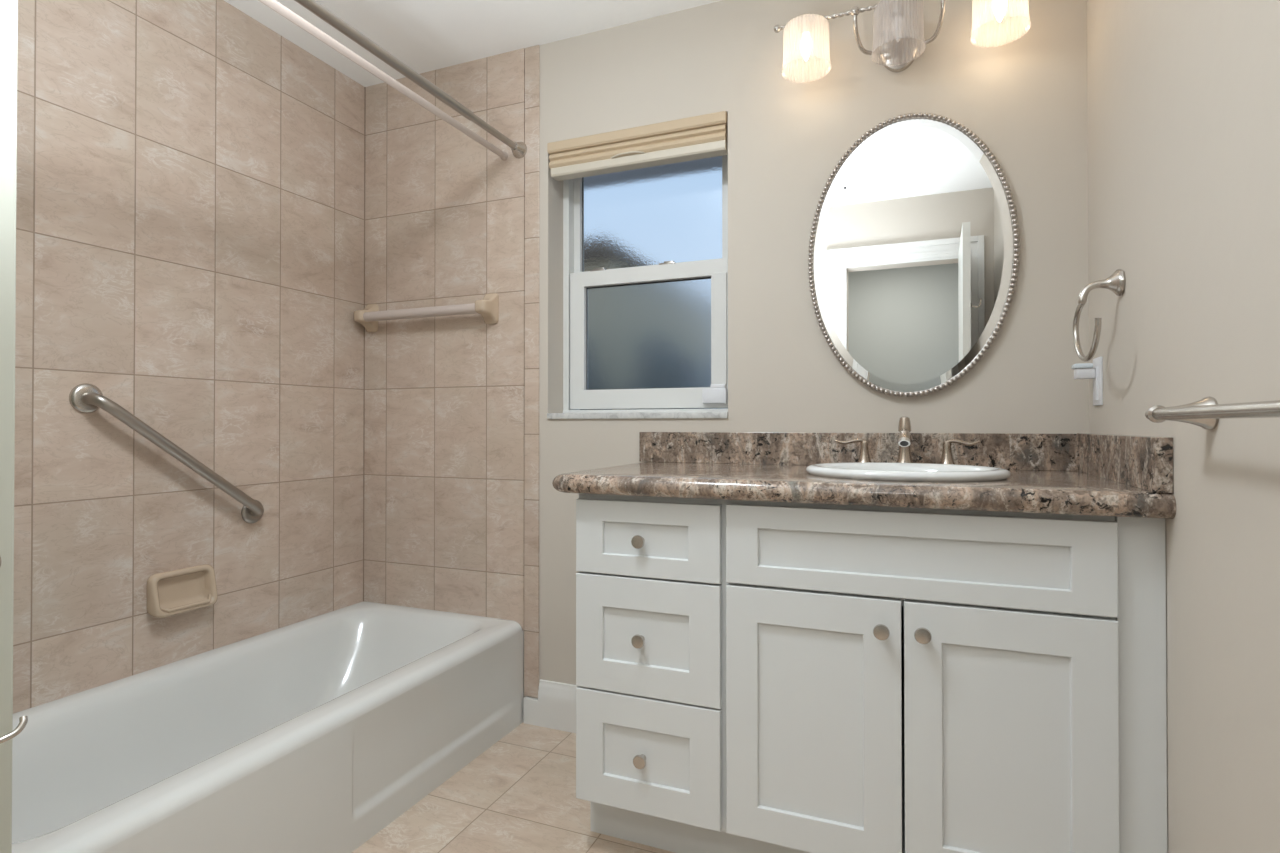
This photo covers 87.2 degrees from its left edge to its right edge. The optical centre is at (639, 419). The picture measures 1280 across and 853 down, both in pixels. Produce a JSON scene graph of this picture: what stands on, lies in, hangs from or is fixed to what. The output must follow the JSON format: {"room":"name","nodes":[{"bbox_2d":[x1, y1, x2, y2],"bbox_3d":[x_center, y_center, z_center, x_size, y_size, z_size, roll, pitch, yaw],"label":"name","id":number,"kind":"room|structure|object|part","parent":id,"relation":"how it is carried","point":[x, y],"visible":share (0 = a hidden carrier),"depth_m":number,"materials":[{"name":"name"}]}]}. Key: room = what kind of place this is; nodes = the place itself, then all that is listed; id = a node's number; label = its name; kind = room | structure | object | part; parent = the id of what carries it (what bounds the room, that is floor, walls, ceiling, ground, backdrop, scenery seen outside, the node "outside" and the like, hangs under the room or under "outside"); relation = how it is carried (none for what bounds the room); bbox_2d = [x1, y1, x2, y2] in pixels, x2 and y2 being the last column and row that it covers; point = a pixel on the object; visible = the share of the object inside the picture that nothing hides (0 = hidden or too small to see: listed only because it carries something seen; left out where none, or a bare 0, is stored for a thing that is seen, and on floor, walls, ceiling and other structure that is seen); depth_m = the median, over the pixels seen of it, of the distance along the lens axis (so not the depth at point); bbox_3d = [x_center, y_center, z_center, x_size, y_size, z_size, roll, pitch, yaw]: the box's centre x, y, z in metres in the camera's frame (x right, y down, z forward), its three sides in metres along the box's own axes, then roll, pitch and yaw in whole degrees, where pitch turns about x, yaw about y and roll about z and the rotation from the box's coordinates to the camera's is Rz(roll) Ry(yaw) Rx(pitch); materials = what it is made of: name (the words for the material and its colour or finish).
{"room":"bathroom","nodes":[
{"label":"bathroom","id":0,"kind":"room"},
{"bbox_2d":[0,0,17,852],"bbox_3d":[-1.329,-0.140,1.096,0.825,2.440,0.120,0,0,22],"label":"wall partition","id":1,"kind":"structure","parent":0,"point":[8,8],"depth_m":0.98,"materials":[{"name":"paint"}]},
{"bbox_2d":[0,716,27,743],"bbox_3d":[-0.921,0.438,0.905,0.140,0.048,0.050,0,-1,-38],"label":"toilet paper holder","id":2,"kind":"object","parent":1,"relation":"attached to","point":[23,720],"visible":1,"depth_m":0.95,"materials":[{"name":"silver metal"}]},
{"bbox_2d":[258,0,507,159],"bbox_3d":[-0.784,-0.973,1.766,0.030,0.030,1.518,0,0,22],"label":"rod","id":3,"kind":"object","parent":1,"relation":"attached to","point":[274,5],"visible":1,"depth_m":1.86,"materials":[{"name":"white metal"}]},
{"bbox_2d":[294,0,526,158],"bbox_3d":[-0.723,-0.985,1.741,0.060,0.060,1.518,0,0,22],"label":"shower rod","id":4,"kind":"object","parent":1,"relation":"attached to","point":[519,149],"visible":1,"depth_m":1.87,"materials":[{"name":"silver metal"}]},
{"bbox_2d":[13,0,363,713],"bbox_3d":[-1.565,-0.135,1.743,0.100,2.440,2.650,0,0,22],"label":"wall","id":5,"kind":"structure","parent":0,"point":[190,179],"depth_m":2.02,"materials":[{"name":"tile"}]},
{"bbox_2d":[69,383,263,523],"bbox_3d":[-1.363,0.126,2.015,0.068,0.442,0.570,0,0,22],"label":"grab bar","id":6,"kind":"object","parent":5,"relation":"attached to","point":[84,398],"visible":1,"depth_m":1.92,"materials":[{"name":"silver metal"}]},
{"bbox_2d":[146,564,217,617],"bbox_3d":[-1.367,0.512,2.016,0.055,0.126,0.190,0,0,22],"label":"soap dish","id":7,"kind":"object","parent":5,"relation":"attached to","point":[169,593],"visible":1,"depth_m":2.02,"materials":[{"name":"beige ceramic"}]},
{"bbox_2d":[363,87,365,600],"bbox_3d":[-1.113,-0.307,2.716,0.003,2.080,0.008,0,0,22],"label":"trim","id":8,"kind":"structure","parent":5,"relation":"attached to","point":[364,87],"depth_m":2.71,"materials":[{"name":"beige tile"}]},
{"bbox_2d":[224,0,721,86],"bbox_3d":[-0.367,-1.389,1.265,2.687,0.060,2.650,0,0,22],"label":"ceiling","id":9,"kind":"structure","parent":0,"point":[425,35],"depth_m":2.30,"materials":[{"name":"paint"}]},
{"bbox_2d":[352,723,674,852],"bbox_3d":[-0.414,1.105,1.129,2.487,0.050,2.400,0,0,22],"label":"floor","id":10,"kind":"structure","parent":0,"point":[518,795],"depth_m":1.85,"materials":[{"name":"tile"}]},
{"bbox_2d":[12,602,522,852],"bbox_3d":[-1.053,0.906,1.861,0.748,0.360,1.517,0,0,22],"label":"bathtub","id":11,"kind":"object","parent":10,"relation":"on","point":[316,734],"visible":1,"depth_m":1.80,"materials":[{"name":"white ceramic"}]},
{"bbox_2d":[576,494,1167,852],"bbox_3d":[0.505,0.634,1.714,1.222,0.900,0.626,0,0,22],"label":"vanity cabinet","id":12,"kind":"object","parent":10,"relation":"on","point":[739,662],"visible":0.98,"depth_m":1.42,"materials":[{"name":"white paint"}]},
{"bbox_3d":[-0.002,0.529,1.608,0.032,0.032,0.028,0,0,22],"label":"knob","id":13,"kind":"part","parent":12,"relation":"part of","materials":[{"name":"silver metal"}]},
{"bbox_3d":[-0.002,0.292,1.610,0.032,0.032,0.028,0,0,22],"label":"knob","id":14,"kind":"part","parent":12,"relation":"part of","materials":[{"name":"silver metal"}]},
{"bbox_3d":[0.002,0.815,1.604,0.032,0.032,0.028,0,0,22],"label":"knob","id":15,"kind":"part","parent":12,"relation":"part of","materials":[{"name":"silver metal"}]},
{"bbox_3d":[0.015,0.807,1.616,0.371,0.275,0.020,0,0,22],"label":"drawer","id":16,"kind":"part","parent":12,"relation":"part of","materials":[{"name":"white paint"}]},
{"bbox_3d":[0.015,0.525,1.618,0.371,0.281,0.020,0,0,22],"label":"drawer","id":17,"kind":"part","parent":12,"relation":"part of","materials":[{"name":"white paint"}]},
{"bbox_3d":[0.015,0.289,1.620,0.371,0.180,0.020,0,0,22],"label":"drawer","id":18,"kind":"part","parent":12,"relation":"part of","materials":[{"name":"white paint"}]},
{"bbox_3d":[0.373,0.660,1.471,0.373,0.564,0.020,0,0,22],"label":"door","id":19,"kind":"part","parent":12,"relation":"part of","materials":[{"name":"white paint"}]},
{"bbox_2d":[552,432,1175,518],"bbox_3d":[0.477,0.110,1.726,1.280,0.147,0.636,0,0,22],"label":"countertop","id":20,"kind":"structure","parent":12,"relation":"on","point":[1079,473],"depth_m":1.59,"materials":[{"name":"stone"}]},
{"bbox_2d":[834,417,980,463],"bbox_3d":[0.721,0.065,1.831,0.379,0.146,0.146,0,0,22],"label":"faucet","id":21,"kind":"object","parent":20,"relation":"on","point":[904,427],"visible":0.89,"depth_m":1.86,"materials":[{"name":"silver metal"}]},
{"bbox_3d":[0.604,0.065,1.925,0.092,0.023,0.021,0,0,20],"label":"lever","id":22,"kind":"part","parent":21,"relation":"part of","materials":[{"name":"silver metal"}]},
{"bbox_3d":[0.639,0.099,1.912,0.052,0.078,0.052,0,0,22],"label":"handle","id":23,"kind":"part","parent":21,"relation":"part of","materials":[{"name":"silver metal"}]},
{"bbox_3d":[0.723,0.081,1.835,0.058,0.112,0.138,0,0,22],"label":"spout","id":24,"kind":"part","parent":21,"relation":"part of","materials":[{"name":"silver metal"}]},
{"bbox_3d":[0.837,0.099,1.831,0.052,0.078,0.052,0,0,22],"label":"handle","id":25,"kind":"part","parent":21,"relation":"part of","materials":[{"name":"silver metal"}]},
{"bbox_3d":[0.870,0.064,1.816,0.092,0.023,0.021,0,-1,24],"label":"lever","id":26,"kind":"part","parent":21,"relation":"part of","materials":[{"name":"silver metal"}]},
{"bbox_2d":[806,462,1010,481],"bbox_3d":[0.639,0.194,1.631,0.460,0.158,0.380,0,0,22],"label":"sink","id":27,"kind":"object","parent":20,"relation":"in","point":[920,472],"visible":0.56,"depth_m":1.52,"materials":[{"name":"white ceramic"}]},
{"bbox_3d":[0.501,0.440,1.395,0.032,0.032,0.028,0,0,22],"label":"knob","id":28,"kind":"part","parent":12,"relation":"part of","materials":[{"name":"silver metal"}]},
{"bbox_3d":[0.548,0.283,1.403,0.750,0.178,0.020,0,0,22],"label":"false drawer","id":29,"kind":"part","parent":12,"relation":"part of","materials":[{"name":"white paint"}]},
{"bbox_3d":[0.575,0.437,1.365,0.032,0.032,0.028,0,0,22],"label":"knob","id":30,"kind":"part","parent":12,"relation":"part of","materials":[{"name":"silver metal"}]},
{"bbox_3d":[0.723,0.659,1.328,0.372,0.564,0.020,0,0,22],"label":"door","id":31,"kind":"part","parent":12,"relation":"part of","materials":[{"name":"white paint"}]},
{"bbox_3d":[0.938,0.630,1.258,0.076,0.900,0.020,0,0,22],"label":"filler panel","id":32,"kind":"part","parent":12,"relation":"part of","materials":[{"name":"white paint"}]},
{"bbox_2d":[522,0,1088,742],"bbox_3d":[0.132,-0.131,2.347,2.587,2.440,0.250,0,0,22],"label":"wall","id":33,"kind":"structure","parent":0,"point":[1025,98],"depth_m":2.07,"materials":[{"name":"paint"}]},
{"bbox_2d":[364,48,524,629],"bbox_3d":[-0.767,-0.293,2.577,0.750,2.110,0.006,0,0,22],"label":"wall tile","id":34,"kind":"structure","parent":33,"relation":"attached to","point":[445,214],"depth_m":2.56,"materials":[{"name":"beige tile"}]},
{"bbox_2d":[354,293,498,331],"bbox_3d":[-0.827,-0.408,2.554,0.629,0.112,0.083,0,0,22],"label":"towel bar","id":35,"kind":"object","parent":34,"relation":"attached to","point":[369,317],"visible":1,"depth_m":2.50,"materials":[{"name":"beige plastic"}]},
{"bbox_2d":[524,45,539,697],"bbox_3d":[-0.390,-0.177,2.422,0.061,2.346,0.006,0,0,22],"label":"tile trim","id":36,"kind":"structure","parent":33,"relation":"attached to","point":[532,54],"depth_m":2.42,"materials":[{"name":"beige tile"}]},
{"bbox_2d":[523,679,576,732],"bbox_3d":[-0.178,1.009,2.321,0.512,0.160,0.016,0,0,22],"label":"baseboard","id":37,"kind":"structure","parent":33,"relation":"attached to","point":[554,707],"depth_m":2.37,"materials":[{"name":"white paint"}]},
{"bbox_2d":[547,155,727,418],"bbox_3d":[0.013,-0.495,2.368,0.660,0.987,0.208,0,0,22],"label":"window","id":38,"kind":"structure","parent":33,"relation":"in","point":[645,250],"depth_m":2.41,"materials":[{"name":"white plastic"}]},
{"bbox_2d":[547,111,727,180],"bbox_3d":[-0.018,-0.926,2.296,0.652,0.122,0.069,0,0,22],"label":"window shade","id":39,"kind":"object","parent":38,"relation":"attached to","point":[701,136],"visible":0.99,"depth_m":2.27,"materials":[{"name":"beige fabric"}]},
{"bbox_3d":[-0.013,-0.880,2.294,0.638,0.031,0.050,0,0,22],"label":"rail","id":40,"kind":"part","parent":39,"relation":"part of","materials":[{"name":"beige"}]},
{"bbox_3d":[-0.004,-0.012,2.322,0.660,0.021,0.118,0,0,22],"label":"sill","id":41,"kind":"part","parent":38,"relation":"part of","materials":[{"name":"stone"}]},
{"bbox_3d":[0.025,-0.291,2.395,0.601,0.505,0.035,0,0,22],"label":"sash","id":42,"kind":"part","parent":38,"relation":"part of","materials":[{"name":"white plastic"}]},
{"bbox_3d":[0.027,-0.299,2.401,0.492,0.388,0.004,0,0,22],"label":"pane","id":43,"kind":"part","parent":38,"relation":"part of","materials":[{"name":"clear glass"}]},
{"bbox_3d":[0.040,-0.734,2.436,0.612,0.448,0.035,0,0,22],"label":"sash","id":44,"kind":"part","parent":38,"relation":"part of","materials":[{"name":"white plastic"}]},
{"bbox_3d":[0.038,-0.742,2.443,0.558,0.383,0.004,0,0,22],"label":"pane","id":45,"kind":"part","parent":38,"relation":"part of","materials":[{"name":"clear glass"}]},
{"bbox_2d":[639,432,1078,470],"bbox_3d":[0.581,0.090,2.017,1.252,0.099,0.020,0,0,22],"label":"backsplash","id":46,"kind":"structure","parent":33,"relation":"attached to","point":[1008,451],"depth_m":1.99,"materials":[{"name":"stone"}]},
{"bbox_2d":[774,0,1030,82],"bbox_3d":[0.721,-1.118,1.876,0.685,0.211,0.191,0,0,22],"label":"vanity light","id":47,"kind":"object","parent":33,"relation":"attached to","point":[898,25],"visible":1,"depth_m":1.86,"materials":[{"name":"white glass"}]},
{"bbox_3d":[0.482,-1.078,1.948,0.143,0.132,0.143,0,0,22],"label":"lamp shade","id":48,"kind":"part","parent":47,"relation":"part of","materials":[{"name":"white glass"}]},
{"bbox_3d":[0.712,-1.079,1.854,0.143,0.132,0.143,0,0,22],"label":"lamp shade","id":49,"kind":"part","parent":47,"relation":"part of","materials":[{"name":"clear glass"}]},
{"bbox_3d":[0.733,-1.104,1.904,0.238,0.097,0.119,0,0,22],"label":"arm","id":50,"kind":"part","parent":47,"relation":"part of","materials":[{"name":"silver metal"}]},
{"bbox_3d":[0.943,-1.080,1.760,0.143,0.132,0.143,0,0,22],"label":"lamp shade","id":51,"kind":"part","parent":47,"relation":"part of","materials":[{"name":"white glass"}]},
{"bbox_2d":[808,112,1019,396],"bbox_3d":[0.774,-0.473,1.939,0.565,0.819,0.025,0,0,22],"label":"oval mirror","id":52,"kind":"object","parent":33,"relation":"attached to","point":[913,259],"visible":1,"depth_m":1.93,"materials":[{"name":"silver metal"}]},
{"bbox_2d":[1087,0,1279,852],"bbox_3d":[0.784,-0.144,0.651,0.100,2.440,2.400,0,0,22],"label":"wall","id":53,"kind":"structure","parent":0,"point":[1183,96],"depth_m":1.07,"materials":[{"name":"paint"}]},
{"bbox_2d":[1093,356,1102,405],"bbox_3d":[1.146,-0.095,1.685,0.010,0.120,0.075,0,0,22],"label":"wall outlet","id":54,"kind":"object","parent":53,"relation":"attached to","point":[1097,362],"visible":0.99,"depth_m":1.67,"materials":[{"name":"white plastic"}]},
{"bbox_2d":[1071,363,1094,378],"bbox_3d":[1.120,-0.121,1.696,0.046,0.038,0.042,0,0,22],"label":"night light","id":55,"kind":"object","parent":54,"relation":"attached to","point":[1082,370],"visible":1,"depth_m":1.68,"materials":[{"name":"white plastic"}]},
{"bbox_2d":[1093,366,1097,399],"bbox_3d":[1.143,-0.090,1.685,0.005,0.084,0.033,0,0,22],"label":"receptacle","id":56,"kind":"object","parent":54,"relation":"attached to","point":[1095,380],"depth_m":1.68,"materials":[{"name":"white plastic"}]},
{"bbox_2d":[1073,269,1125,361],"bbox_3d":[1.018,-0.232,1.471,0.085,0.208,0.220,0,0,22],"label":"towel ring","id":57,"kind":"object","parent":53,"relation":"attached to","point":[1116,283],"visible":1,"depth_m":1.50,"materials":[{"name":"silver metal"}]},
{"bbox_3d":[1.033,-0.297,1.509,0.085,0.076,0.061,0,0,22],"label":"post","id":58,"kind":"part","parent":57,"relation":"part of","materials":[{"name":"silver metal"}]},
{"bbox_2d":[1145,396,1279,429],"bbox_3d":[0.735,-0.011,0.783,0.091,0.053,0.653,0,0,22],"label":"towel bar","id":59,"kind":"object","parent":53,"relation":"attached to","point":[1205,413],"visible":1,"depth_m":0.88,"materials":[{"name":"silver metal"}]},
{"bbox_3d":[0.847,-0.009,1.058,0.091,0.053,0.058,0,0,22],"label":"post","id":60,"kind":"part","parent":59,"relation":"part of","materials":[{"name":"silver metal"}]},
{"bbox_3d":[0.706,-0.010,0.795,0.018,0.018,0.610,0,0,22],"label":"rail","id":61,"kind":"part","parent":59,"relation":"part of","materials":[{"name":"silver metal"}]}
]}

